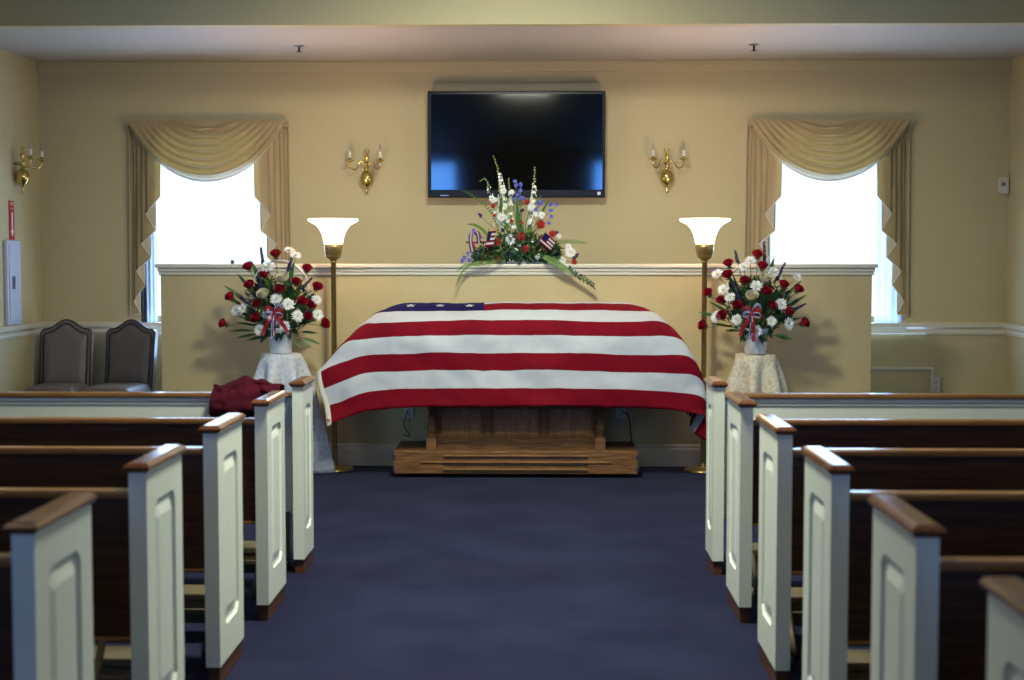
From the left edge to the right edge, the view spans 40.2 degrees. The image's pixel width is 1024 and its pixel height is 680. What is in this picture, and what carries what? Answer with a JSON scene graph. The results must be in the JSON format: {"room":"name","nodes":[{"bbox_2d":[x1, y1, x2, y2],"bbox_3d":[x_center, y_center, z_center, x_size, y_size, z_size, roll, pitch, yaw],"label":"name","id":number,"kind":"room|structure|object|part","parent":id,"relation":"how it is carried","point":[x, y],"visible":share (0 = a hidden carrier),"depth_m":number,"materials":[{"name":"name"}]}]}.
{"room":"funeral home chapel","nodes":[
{"label":"funeral home chapel","id":0,"kind":"room"},
{"bbox_2d":[0,48,41,390],"bbox_3d":[-4.109,-0.473,3.256,0.200,3.620,16.400,0,3,1],"label":"wall","id":1,"kind":"structure","parent":0,"point":[19,357],"depth_m":11.00,"materials":[{"name":"paint"}]},
{"bbox_2d":[9,201,14,239],"bbox_3d":[-3.860,-0.924,10.805,0.007,0.300,0.100,0,3,1],"label":"fire sign","id":2,"kind":"object","parent":1,"relation":"attached to","point":[11,203],"visible":1,"depth_m":10.79,"materials":[{"name":"red plastic"}]},
{"bbox_2d":[3,240,21,325],"bbox_3d":[-3.842,-0.443,10.798,0.045,0.650,0.280,0,3,1],"label":"upper cabinet","id":3,"kind":"object","parent":1,"relation":"attached to","point":[12,252],"visible":1,"depth_m":10.73,"materials":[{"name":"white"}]},
{"bbox_3d":[-3.825,-0.440,10.757,0.009,0.100,0.060,0,3,1],"label":"handle","id":4,"kind":"part","parent":3,"relation":"part of","materials":[{"name":"silver metal"}]},
{"bbox_3d":[-3.832,-0.443,10.800,0.007,0.590,0.225,0,3,1],"label":"door","id":5,"kind":"part","parent":3,"relation":"part of","materials":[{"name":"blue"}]},
{"bbox_2d":[0,322,44,339],"bbox_3d":[-3.993,0.382,3.305,0.032,0.098,16.400,0,3,1],"label":"trim","id":6,"kind":"structure","parent":1,"relation":"attached to","point":[22,330],"depth_m":10.96,"materials":[{"name":"beige paint"}]},
{"bbox_2d":[14,140,46,192],"bbox_3d":[-3.759,-1.343,10.873,0.208,0.408,0.320,0,3,1],"label":"wall sconce","id":7,"kind":"object","parent":1,"relation":"attached to","point":[22,176],"visible":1,"depth_m":10.85,"materials":[{"name":"gold metal"}]},
{"bbox_3d":[-3.758,-1.366,10.795,0.037,0.081,0.167,-3,5,-44],"label":"arm","id":8,"kind":"part","parent":7,"relation":"part of","materials":[{"name":"gold metal"}]},
{"bbox_3d":[-3.755,-1.375,10.948,0.167,0.081,0.037,-3,5,-43],"label":"arm","id":9,"kind":"part","parent":7,"relation":"part of","materials":[{"name":"gold metal"}]},
{"bbox_2d":[93,466,870,679],"bbox_3d":[-0.084,1.388,3.290,8.250,0.100,16.800,0,3,1],"label":"floor","id":10,"kind":"structure","parent":0,"point":[416,576],"depth_m":6.52,"materials":[{"name":"blue carpet"}]},
{"bbox_2d":[0,492,97,679],"bbox_3d":[-2.494,0.878,3.136,2.866,0.939,0.959,0,3,1],"label":"pew","id":11,"kind":"object","parent":10,"relation":"on","point":[46,594],"visible":1,"depth_m":3.25,"materials":[{"name":"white wood"}]},
{"bbox_3d":[-2.492,0.497,3.197,2.736,0.025,0.050,0,3,1],"label":"rail","id":12,"kind":"part","parent":11,"relation":"part of","materials":[{"name":"brown wood"}]},
{"bbox_3d":[-2.492,0.713,3.209,2.736,0.411,0.022,0,3,1],"label":"backrest","id":13,"kind":"part","parent":11,"relation":"part of","materials":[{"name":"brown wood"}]},
{"bbox_2d":[24,319,93,390],"bbox_3d":[-3.572,0.363,11.039,0.414,1.038,0.598,0,3,-1],"label":"chair","id":14,"kind":"object","parent":10,"relation":"on","point":[66,347],"visible":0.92,"depth_m":11.19,"materials":[{"name":"brown leather"}]},
{"bbox_3d":[-3.571,0.398,10.982,0.405,0.110,0.480,0,3,-1],"label":"seat","id":15,"kind":"part","parent":14,"relation":"part of","materials":[{"name":"grey plastic"}]},
{"bbox_2d":[43,324,86,383],"bbox_3d":[-3.576,0.119,11.203,0.352,0.501,0.103,0,3,-1],"label":"cushion","id":16,"kind":"object","parent":14,"relation":"on","point":[64,345],"depth_m":11.18,"materials":[{"name":"grey fabric"}]},
{"bbox_2d":[0,445,186,679],"bbox_3d":[-2.477,0.825,4.035,2.866,0.939,0.959,0,3,1],"label":"pew","id":17,"kind":"object","parent":10,"relation":"on","point":[137,530],"visible":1,"depth_m":4.08,"materials":[{"name":"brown wood"}]},
{"bbox_3d":[-2.475,0.444,4.095,2.736,0.025,0.050,0,3,1],"label":"rail","id":18,"kind":"part","parent":17,"relation":"part of","materials":[{"name":"brown wood"}]},
{"bbox_3d":[-2.475,0.659,4.108,2.736,0.411,0.022,0,3,1],"label":"backrest","id":19,"kind":"part","parent":17,"relation":"part of","materials":[{"name":"brown wood"}]},
{"bbox_3d":[-2.475,0.871,4.120,2.736,0.013,0.030,0,3,1],"label":"rail","id":20,"kind":"part","parent":17,"relation":"part of","materials":[{"name":"brown wood"}]},
{"bbox_3d":[-1.078,0.791,4.266,0.052,0.838,0.400,0,3,1],"label":"panel","id":21,"kind":"part","parent":17,"relation":"part of","materials":[{"name":"white wood"}]},
{"bbox_2d":[82,319,157,391],"bbox_3d":[-3.086,0.364,11.030,0.414,1.038,0.598,1,3,9],"label":"chair","id":22,"kind":"object","parent":10,"relation":"on","point":[131,347],"visible":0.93,"depth_m":11.17,"materials":[{"name":"brown leather"}]},
{"bbox_3d":[-3.095,0.399,10.974,0.405,0.110,0.480,1,3,9],"label":"seat","id":23,"kind":"part","parent":22,"relation":"part of","materials":[{"name":"grey plastic"}]},
{"bbox_2d":[108,324,149,384],"bbox_3d":[-3.060,0.120,11.192,0.352,0.501,0.103,1,3,9],"label":"cushion","id":24,"kind":"object","parent":22,"relation":"on","point":[128,344],"depth_m":11.17,"materials":[{"name":"grey fabric"}]},
{"bbox_3d":[-3.054,0.143,11.232,0.405,0.610,0.163,1,3,9],"label":"backrest","id":25,"kind":"part","parent":22,"relation":"part of","materials":[{"name":"brown leather"}]},
{"bbox_2d":[0,413,245,679],"bbox_3d":[-2.460,0.772,4.933,2.866,0.939,0.959,0,3,1],"label":"pew","id":26,"kind":"object","parent":10,"relation":"on","point":[212,503],"visible":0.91,"depth_m":4.97,"materials":[{"name":"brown wood"}]},
{"bbox_3d":[-2.458,0.391,4.993,2.736,0.025,0.050,0,3,1],"label":"rail","id":27,"kind":"part","parent":26,"relation":"part of","materials":[{"name":"brown wood"}]},
{"bbox_3d":[-2.458,0.606,5.006,2.736,0.411,0.022,0,3,1],"label":"backrest","id":28,"kind":"part","parent":26,"relation":"part of","materials":[{"name":"brown wood"}]},
{"bbox_3d":[-2.458,0.818,5.019,2.736,0.013,0.030,0,3,1],"label":"rail","id":29,"kind":"part","parent":26,"relation":"part of","materials":[{"name":"brown wood"}]},
{"bbox_3d":[-1.061,0.738,5.165,0.052,0.838,0.400,0,3,1],"label":"panel","id":30,"kind":"part","parent":26,"relation":"part of","materials":[{"name":"white wood"}]},
{"bbox_2d":[0,391,287,655],"bbox_3d":[-2.443,0.719,5.831,2.866,0.939,0.959,0,3,1],"label":"pew","id":31,"kind":"object","parent":10,"relation":"on","point":[263,436],"visible":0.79,"depth_m":5.87,"materials":[{"name":"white wood"}]},
{"bbox_3d":[-2.441,0.338,5.892,2.736,0.025,0.050,0,3,1],"label":"rail","id":32,"kind":"part","parent":31,"relation":"part of","materials":[{"name":"brown wood"}]},
{"bbox_3d":[-2.441,0.553,5.904,2.736,0.411,0.022,0,3,1],"label":"backrest","id":33,"kind":"part","parent":31,"relation":"part of","materials":[{"name":"brown wood"}]},
{"bbox_3d":[-2.441,0.765,5.917,2.736,0.013,0.030,0,3,1],"label":"rail","id":34,"kind":"part","parent":31,"relation":"part of","materials":[{"name":"brown wood"}]},
{"bbox_3d":[-1.044,0.685,6.063,0.052,0.838,0.400,0,3,1],"label":"panel","id":35,"kind":"part","parent":31,"relation":"part of","materials":[{"name":"white wood"}]},
{"bbox_2d":[0,376,314,599],"bbox_3d":[-2.427,0.670,6.659,2.866,0.939,0.840,0,3,1],"label":"pew","id":36,"kind":"object","parent":10,"relation":"on","point":[298,404],"visible":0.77,"depth_m":6.93,"materials":[{"name":"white wood"}]},
{"bbox_3d":[-2.421,0.270,6.958,2.736,0.024,0.075,0,3,1],"label":"rail","id":37,"kind":"part","parent":36,"relation":"part of","materials":[{"name":"brown wood"}]},
{"bbox_3d":[-2.421,0.301,6.960,2.736,0.038,0.049,0,3,1],"label":"moulding","id":38,"kind":"part","parent":36,"relation":"part of","materials":[{"name":"white wood"}]},
{"bbox_3d":[-2.421,0.572,6.976,2.736,0.575,0.025,0,3,1],"label":"panel","id":39,"kind":"part","parent":36,"relation":"part of","materials":[{"name":"wood"}]},
{"bbox_2d":[209,375,284,417],"bbox_3d":[-1.302,0.302,6.894,0.347,0.253,0.250,0,3,1],"label":"draped cloth","id":40,"kind":"object","parent":36,"relation":"on","point":[237,395],"visible":0.69,"depth_m":6.83,"materials":[{"name":"red fabric"}]},
{"bbox_3d":[-1.028,0.636,6.893,0.052,0.838,0.285,0,3,1],"label":"panel","id":41,"kind":"part","parent":36,"relation":"part of","materials":[{"name":"white wood"}]},
{"bbox_2d":[253,352,334,473],"bbox_3d":[-1.643,0.518,9.942,0.646,0.847,0.643,3,5,42],"label":"lace cloth","id":42,"kind":"object","parent":10,"relation":"on","point":[283,369],"visible":0.39,"depth_m":9.88,"materials":[{"name":"white fabric"}]},
{"bbox_2d":[218,247,330,353],"bbox_3d":[-1.674,-0.279,9.810,0.797,0.754,0.354,0,3,-4],"label":"flower basket","id":43,"kind":"object","parent":42,"relation":"on","point":[276,325],"visible":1,"depth_m":9.79,"materials":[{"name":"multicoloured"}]},
{"bbox_3d":[-1.637,-0.315,9.893,0.419,0.504,0.039,0,3,1],"label":"handle","id":44,"kind":"part","parent":43,"relation":"part of","materials":[{"name":"white wicker"}]},
{"bbox_2d":[308,218,357,472],"bbox_3d":[-1.277,0.036,10.046,0.356,1.803,0.356,0,3,1],"label":"floor lamp","id":45,"kind":"object","parent":10,"relation":"on","point":[333,230],"visible":0.9,"depth_m":9.97,"materials":[{"name":"gold metal"}]},
{"bbox_3d":[-1.277,-0.772,9.998,0.356,0.183,0.356,0,3,1],"label":"lamp shade","id":46,"kind":"part","parent":45,"relation":"part of","materials":[{"name":"white glass"}]},
{"bbox_2d":[393,406,638,476],"bbox_3d":[0.030,0.628,9.935,1.708,0.635,0.560,0,3,1],"label":"casket bier","id":47,"kind":"object","parent":10,"relation":"on","point":[523,439],"visible":0.84,"depth_m":9.79,"materials":[{"name":"brown wood"}]},
{"bbox_3d":[-0.361,0.571,9.812,0.318,0.232,0.012,0,3,1],"label":"raised panel","id":48,"kind":"part","parent":47,"relation":"part of","materials":[{"name":"brown wood"}]},
{"bbox_3d":[0.027,0.572,9.805,0.344,0.232,0.012,0,3,1],"label":"raised panel","id":49,"kind":"part","parent":47,"relation":"part of","materials":[{"name":"brown wood"}]},
{"bbox_3d":[0.025,0.850,9.699,1.320,0.107,0.014,0,3,1],"label":"moulding","id":50,"kind":"part","parent":47,"relation":"part of","materials":[{"name":"brown wood"}]},
{"bbox_3d":[0.027,0.558,9.802,1.200,0.410,0.018,0,3,1],"label":"frame","id":51,"kind":"part","parent":47,"relation":"part of","materials":[{"name":"brown wood"}]},
{"bbox_3d":[0.415,0.572,9.798,0.318,0.232,0.012,0,3,1],"label":"raised panel","id":52,"kind":"part","parent":47,"relation":"part of","materials":[{"name":"brown wood"}]},
{"bbox_3d":[0.029,0.045,9.876,1.840,0.535,0.590,0,3,1],"label":"casket","id":53,"kind":"object","parent":47,"relation":"on","visible":0},
{"bbox_2d":[316,301,706,440],"bbox_3d":[0.002,0.200,9.855,2.677,0.939,0.795,0,3,1],"label":"flag","id":54,"kind":"object","parent":53,"relation":"on","point":[502,353],"visible":1,"depth_m":9.51,"materials":[{"name":"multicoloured fabric"}]},
{"bbox_2d":[680,218,729,473],"bbox_3d":[1.370,0.039,9.995,0.356,1.803,0.356,0,3,1],"label":"floor lamp","id":55,"kind":"object","parent":10,"relation":"on","point":[704,230],"visible":0.91,"depth_m":9.92,"materials":[{"name":"gold metal"}]},
{"bbox_3d":[1.370,-0.769,9.948,0.356,0.183,0.356,0,3,1],"label":"lamp shade","id":56,"kind":"part","parent":55,"relation":"part of","materials":[{"name":"white glass"}]},
{"bbox_2d":[725,353,788,392],"bbox_3d":[1.712,0.522,9.871,0.643,0.847,0.646,2,4,28],"label":"lace cloth","id":57,"kind":"object","parent":10,"relation":"on","point":[749,373],"visible":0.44,"depth_m":9.73,"materials":[{"name":"beige fabric"}]},
{"bbox_2d":[698,241,809,353],"bbox_3d":[1.691,-0.280,9.746,0.772,0.764,0.353,0,3,1],"label":"flower basket","id":58,"kind":"object","parent":57,"relation":"on","point":[755,301],"visible":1,"depth_m":9.72,"materials":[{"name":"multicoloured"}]},
{"bbox_3d":[1.710,-0.311,9.829,0.419,0.504,0.039,0,3,1],"label":"handle","id":59,"kind":"part","parent":58,"relation":"part of","materials":[{"name":"white wicker"}]},
{"bbox_2d":[704,376,1023,601],"bbox_3d":[2.392,0.675,6.568,2.886,0.939,0.840,0,3,1],"label":"pew","id":60,"kind":"object","parent":10,"relation":"on","point":[782,405],"visible":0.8,"depth_m":6.86,"materials":[{"name":"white wood"}]},
{"bbox_3d":[0.994,0.638,6.854,0.052,0.838,0.285,0,3,1],"label":"panel","id":61,"kind":"part","parent":60,"relation":"part of","materials":[{"name":"white wood"}]},
{"bbox_3d":[2.398,0.578,6.884,2.756,0.575,0.025,0,3,1],"label":"panel","id":62,"kind":"part","parent":60,"relation":"part of","materials":[{"name":"white wood"}]},
{"bbox_3d":[2.398,0.276,6.866,2.756,0.024,0.075,0,3,1],"label":"rail","id":63,"kind":"part","parent":60,"relation":"part of","materials":[{"name":"brown wood"}]},
{"bbox_3d":[2.398,0.306,6.868,2.756,0.038,0.049,0,3,1],"label":"moulding","id":64,"kind":"part","parent":60,"relation":"part of","materials":[{"name":"white wood"}]},
{"bbox_2d":[724,391,1023,659],"bbox_3d":[2.377,0.724,5.740,2.886,0.939,0.959,0,3,1],"label":"pew","id":65,"kind":"object","parent":10,"relation":"on","point":[743,431],"visible":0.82,"depth_m":5.81,"materials":[{"name":"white wood"}]},
{"bbox_3d":[0.978,0.687,6.024,0.052,0.838,0.400,0,3,1],"label":"panel","id":66,"kind":"part","parent":65,"relation":"part of","materials":[{"name":"white wood"}]},
{"bbox_3d":[2.378,0.559,5.813,2.756,0.411,0.022,0,3,1],"label":"backrest","id":67,"kind":"part","parent":65,"relation":"part of","materials":[{"name":"brown wood"}]},
{"bbox_3d":[2.378,0.343,5.800,2.756,0.025,0.050,0,3,1],"label":"rail","id":68,"kind":"part","parent":65,"relation":"part of","materials":[{"name":"brown wood"}]},
{"bbox_2d":[756,414,1023,679],"bbox_3d":[2.359,0.777,4.842,2.886,0.939,0.959,0,3,1],"label":"pew","id":69,"kind":"object","parent":10,"relation":"on","point":[781,465],"visible":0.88,"depth_m":4.92,"materials":[{"name":"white wood"}]},
{"bbox_3d":[0.961,0.740,5.126,0.052,0.838,0.400,0,3,1],"label":"panel","id":70,"kind":"part","parent":69,"relation":"part of","materials":[{"name":"white wood"}]},
{"bbox_3d":[2.361,0.823,4.927,2.756,0.013,0.030,0,3,1],"label":"rail","id":71,"kind":"part","parent":69,"relation":"part of","materials":[{"name":"brown wood"}]},
{"bbox_3d":[2.361,0.612,4.915,2.756,0.411,0.022,0,3,1],"label":"backrest","id":72,"kind":"part","parent":69,"relation":"part of","materials":[{"name":"brown wood"}]},
{"bbox_3d":[2.361,0.396,4.902,2.756,0.025,0.050,0,3,1],"label":"rail","id":73,"kind":"part","parent":69,"relation":"part of","materials":[{"name":"brown wood"}]},
{"bbox_2d":[800,446,1023,679],"bbox_3d":[2.342,0.830,3.943,2.886,0.939,0.959,0,3,1],"label":"pew","id":74,"kind":"object","parent":10,"relation":"on","point":[838,519],"visible":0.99,"depth_m":4.02,"materials":[{"name":"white wood"}]},
{"bbox_3d":[0.944,0.793,4.228,0.052,0.838,0.400,0,3,1],"label":"panel","id":75,"kind":"part","parent":74,"relation":"part of","materials":[{"name":"white wood"}]},
{"bbox_3d":[2.344,0.876,4.029,2.756,0.013,0.030,0,3,1],"label":"rail","id":76,"kind":"part","parent":74,"relation":"part of","materials":[{"name":"brown wood"}]},
{"bbox_3d":[2.344,0.665,4.016,2.756,0.411,0.022,0,3,1],"label":"backrest","id":77,"kind":"part","parent":74,"relation":"part of","materials":[{"name":"brown wood"}]},
{"bbox_3d":[2.344,0.449,4.004,2.756,0.025,0.050,0,3,1],"label":"rail","id":78,"kind":"part","parent":74,"relation":"part of","materials":[{"name":"brown wood"}]},
{"bbox_2d":[867,495,1023,679],"bbox_3d":[2.325,0.883,3.045,2.886,0.939,0.959,0,3,1],"label":"pew","id":79,"kind":"object","parent":10,"relation":"on","point":[929,615],"visible":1,"depth_m":3.13,"materials":[{"name":"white wood"}]},
{"bbox_3d":[0.926,0.846,3.330,0.052,0.838,0.400,0,3,1],"label":"panel","id":80,"kind":"part","parent":79,"relation":"part of","materials":[{"name":"white wood"}]},
{"bbox_3d":[2.327,0.718,3.118,2.756,0.411,0.022,0,3,1],"label":"backrest","id":81,"kind":"part","parent":79,"relation":"part of","materials":[{"name":"brown wood"}]},
{"bbox_3d":[2.327,0.502,3.105,2.756,0.025,0.050,0,3,1],"label":"rail","id":82,"kind":"part","parent":79,"relation":"part of","materials":[{"name":"brown wood"}]},
{"bbox_2d":[979,577,1023,679],"bbox_3d":[2.308,0.936,2.147,2.886,0.939,0.959,0,3,1],"label":"pew","id":83,"kind":"object","parent":10,"relation":"on","point":[1005,639],"visible":1,"depth_m":2.52,"materials":[{"name":"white wood"}]},
{"bbox_3d":[0.909,0.899,2.431,0.052,0.838,0.400,0,3,1],"label":"panel","id":84,"kind":"part","parent":83,"relation":"part of","materials":[{"name":"white wood"}]},
{"bbox_2d":[0,25,1023,61],"bbox_3d":[0.056,-2.260,10.446,7.850,0.120,1.680,0,3,1],"label":"ceiling","id":85,"kind":"structure","parent":0,"point":[919,42],"depth_m":10.36,"materials":[{"name":"grey paint"}]},
{"bbox_2d":[293,45,303,51],"bbox_3d":[-1.593,-2.178,10.472,0.084,0.047,0.084,0,3,1],"label":"sprinkler head","id":86,"kind":"object","parent":85,"relation":"attached to","point":[297,46],"visible":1,"depth_m":10.46},
{"bbox_2d":[748,44,759,50],"bbox_3d":[1.799,-2.174,10.408,0.084,0.047,0.084,0,3,1],"label":"sprinkler head","id":87,"kind":"object","parent":85,"relation":"attached to","point":[753,45],"visible":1,"depth_m":10.40},
{"bbox_2d":[0,0,1023,27],"bbox_3d":[0.039,-2.402,9.546,7.850,0.510,0.100,0,3,1],"label":"wall header","id":88,"kind":"structure","parent":0,"point":[13,13],"depth_m":9.52,"materials":[{"name":"paint"}]},
{"bbox_2d":[161,275,871,466],"bbox_3d":[0.021,0.209,10.323,5.190,1.425,0.178,0,3,1],"label":"wall","id":89,"kind":"structure","parent":0,"point":[832,354],"depth_m":10.24,"materials":[{"name":"paint"}]},
{"bbox_2d":[403,410,409,436],"bbox_3d":[-0.773,0.612,10.242,0.044,0.193,0.053,-2,4,-28],"label":"power cord","id":90,"kind":"object","parent":89,"relation":"attached to","point":[407,410],"visible":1,"depth_m":10.25,"materials":[{"name":"black plastic"}]},
{"bbox_2d":[404,407,413,417],"bbox_3d":[-0.757,0.514,10.280,0.072,0.120,0.008,0,3,1],"label":"wall outlet","id":91,"kind":"object","parent":89,"relation":"attached to","point":[410,414],"visible":0.61,"depth_m":10.28,"materials":[{"name":"beige plastic"}]},
{"bbox_2d":[155,264,877,274],"bbox_3d":[0.021,-0.519,10.289,5.260,0.082,0.230,0,3,1],"label":"trim","id":92,"kind":"structure","parent":89,"relation":"attached to","point":[163,269],"depth_m":10.19,"materials":[{"name":"beige paint"}]},
{"bbox_2d":[495,259,548,263],"bbox_3d":[0.059,-0.578,10.285,0.420,0.035,0.120,0,3,1],"label":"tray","id":93,"kind":"object","parent":92,"relation":"on","point":[542,261],"depth_m":10.23,"materials":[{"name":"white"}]},
{"bbox_2d":[455,156,595,289],"bbox_3d":[0.100,-0.855,10.190,1.015,0.971,0.291,0,3,1],"label":"flower arrangement","id":94,"kind":"object","parent":92,"relation":"on","point":[517,252],"visible":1,"depth_m":10.18,"materials":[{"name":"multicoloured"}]},
{"bbox_2d":[616,408,625,417],"bbox_3d":[0.798,0.513,10.250,0.072,0.120,0.008,0,3,1],"label":"wall outlet","id":95,"kind":"object","parent":89,"relation":"attached to","point":[619,413],"visible":0.59,"depth_m":10.25,"materials":[{"name":"beige plastic"}]},
{"bbox_2d":[622,410,631,441],"bbox_3d":[0.851,0.715,10.229,0.095,0.407,0.031,0,3,8],"label":"power cord","id":96,"kind":"object","parent":89,"relation":"attached to","point":[622,410],"visible":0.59,"depth_m":10.21,"materials":[{"name":"black plastic"}]},
{"bbox_2d":[38,71,1010,392],"bbox_3d":[0.073,-0.713,11.469,8.250,3.130,0.180,0,3,1],"label":"wall","id":97,"kind":"structure","parent":0,"point":[959,143],"depth_m":11.35,"materials":[{"name":"paint"}]},
{"bbox_2d":[142,316,160,332],"bbox_3d":[-2.442,-0.851,11.443,1.180,1.590,0.150,0,3,1],"label":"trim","id":98,"kind":"structure","parent":97,"relation":"in","point":[154,325],"depth_m":11.42,"materials":[{"name":"beige paint"}]},
{"bbox_2d":[141,232,157,321],"bbox_3d":[-2.966,-0.847,11.418,0.135,1.435,0.014,0,3,1],"label":"sheer curtain","id":99,"kind":"object","parent":98,"relation":"hanging from","point":[149,306],"visible":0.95,"depth_m":11.44,"materials":[{"name":"white fabric"}]},
{"bbox_3d":[-2.443,-0.101,11.463,1.180,0.089,0.100,0,3,1],"label":"sill","id":100,"kind":"part","parent":98,"relation":"part of","materials":[{"name":"beige paint"}]},
{"bbox_2d":[127,120,290,315],"bbox_3d":[-2.460,-0.981,11.306,1.317,1.580,0.205,0,3,1],"label":"curtain","id":101,"kind":"object","parent":97,"relation":"hanging from","point":[195,150],"visible":0.96,"depth_m":11.29,"materials":[{"name":"beige fabric"}]},
{"bbox_2d":[346,143,383,193],"bbox_3d":[-1.173,-1.376,11.259,0.320,0.408,0.208,0,3,1],"label":"wall sconce","id":102,"kind":"object","parent":97,"relation":"attached to","point":[366,178],"visible":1,"depth_m":11.27,"materials":[{"name":"gold metal"}]},
{"bbox_3d":[-1.250,-1.404,11.256,0.167,0.081,0.037,-3,5,-44],"label":"arm","id":103,"kind":"part","parent":102,"relation":"part of","materials":[{"name":"gold metal"}]},
{"bbox_3d":[-1.097,-1.404,11.253,0.037,0.081,0.167,-3,5,-43],"label":"arm","id":104,"kind":"part","parent":102,"relation":"part of","materials":[{"name":"gold metal"}]},
{"bbox_2d":[432,83,599,90],"bbox_3d":[0.034,-1.620,11.300,1.353,0.898,0.049,0,3,1],"label":"board","id":105,"kind":"object","parent":97,"relation":"attached to","point":[435,86],"visible":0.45,"depth_m":11.25,"materials":[{"name":"paint"}]},
{"bbox_2d":[428,91,604,197],"bbox_3d":[0.036,-1.564,11.220,1.416,0.846,0.116,0,3,1],"label":"television","id":106,"kind":"object","parent":105,"relation":"attached to","point":[561,134],"visible":0.94,"depth_m":11.16,"materials":[{"name":"black"}]},
{"bbox_2d":[36,59,1011,72],"bbox_3d":[0.071,-2.204,11.275,7.850,0.090,0.030,0,3,1],"label":"trim","id":107,"kind":"structure","parent":97,"relation":"attached to","point":[941,64],"depth_m":11.26,"materials":[{"name":"paint"}]},
{"bbox_2d":[44,322,1004,334],"bbox_3d":[0.071,-0.096,11.399,7.850,0.098,0.032,0,3,1],"label":"trim","id":108,"kind":"structure","parent":97,"relation":"attached to","point":[913,328],"depth_m":11.34,"materials":[{"name":"beige paint"}]},
{"bbox_2d":[648,142,687,192],"bbox_3d":[1.246,-1.382,11.212,0.320,0.408,0.208,0,3,1],"label":"wall sconce","id":109,"kind":"object","parent":97,"relation":"attached to","point":[666,177],"visible":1,"depth_m":11.22,"materials":[{"name":"gold metal"}]},
{"bbox_3d":[1.169,-1.411,11.210,0.167,0.081,0.037,-3,5,-44],"label":"arm","id":110,"kind":"part","parent":109,"relation":"part of","materials":[{"name":"gold metal"}]},
{"bbox_3d":[1.322,-1.410,11.207,0.037,0.081,0.167,-3,5,-43],"label":"arm","id":111,"kind":"part","parent":109,"relation":"part of","materials":[{"name":"gold metal"}]},
{"bbox_2d":[745,119,911,315],"bbox_3d":[2.539,-0.975,11.211,1.317,1.580,0.205,0,3,1],"label":"curtain","id":112,"kind":"object","parent":97,"relation":"hanging from","point":[827,149],"visible":0.96,"depth_m":11.19,"materials":[{"name":"beige fabric"}]},
{"bbox_2d":[766,235,906,333],"bbox_3d":[2.602,-0.846,11.348,1.190,1.590,0.150,0,3,1],"label":"window","id":113,"kind":"structure","parent":97,"relation":"in","point":[876,328],"depth_m":11.34,"materials":[{"name":"beige paint"}]},
{"bbox_3d":[2.603,-0.893,11.395,1.090,1.500,0.050,0,3,1],"label":"frame","id":114,"kind":"part","parent":113,"relation":"part of","materials":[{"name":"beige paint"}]},
{"bbox_2d":[874,171,901,322],"bbox_3d":[3.046,-0.841,11.304,0.220,1.435,0.014,0,3,1],"label":"sheer curtain","id":115,"kind":"object","parent":113,"relation":"hanging from","point":[885,307],"visible":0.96,"depth_m":11.33,"materials":[{"name":"white fabric"}]},
{"bbox_3d":[2.601,-0.095,11.367,1.190,0.089,0.100,0,3,1],"label":"sill","id":116,"kind":"part","parent":113,"relation":"part of","materials":[{"name":"beige paint"}]},
{"bbox_2d":[871,367,933,377],"bbox_3d":[2.969,0.265,11.374,0.906,0.088,0.014,0,3,1],"label":"cable raceway","id":117,"kind":"object","parent":97,"relation":"attached to","point":[872,368],"visible":0.76,"depth_m":11.36,"materials":[{"name":"beige plastic"}]},
{"bbox_2d":[930,377,939,392],"bbox_3d":[3.433,0.367,11.363,0.074,0.124,0.030,0,3,1],"label":"wall outlet","id":118,"kind":"object","parent":97,"relation":"attached to","point":[934,382],"visible":1,"depth_m":11.35,"materials":[{"name":"beige plastic"}]},
{"bbox_2d":[998,177,1008,193],"bbox_3d":[3.947,-1.241,11.247,0.074,0.128,0.052,0,3,1],"label":"sensor","id":119,"kind":"object","parent":97,"relation":"attached to","point":[1003,182],"visible":1,"depth_m":11.22,"materials":[{"name":"beige plastic"}]},
{"bbox_2d":[1004,54,1023,392],"bbox_3d":[3.940,-0.464,3.104,0.200,3.620,16.400,0,3,1],"label":"wall","id":120,"kind":"structure","parent":0,"point":[1014,346],"depth_m":11.08,"materials":[{"name":"paint"}]},
{"bbox_2d":[1003,322,1023,337],"bbox_3d":[3.824,0.391,3.156,0.032,0.098,16.400,0,3,1],"label":"trim","id":121,"kind":"structure","parent":120,"relation":"attached to","point":[1017,330],"depth_m":11.07,"materials":[{"name":"beige paint"}]}
]}

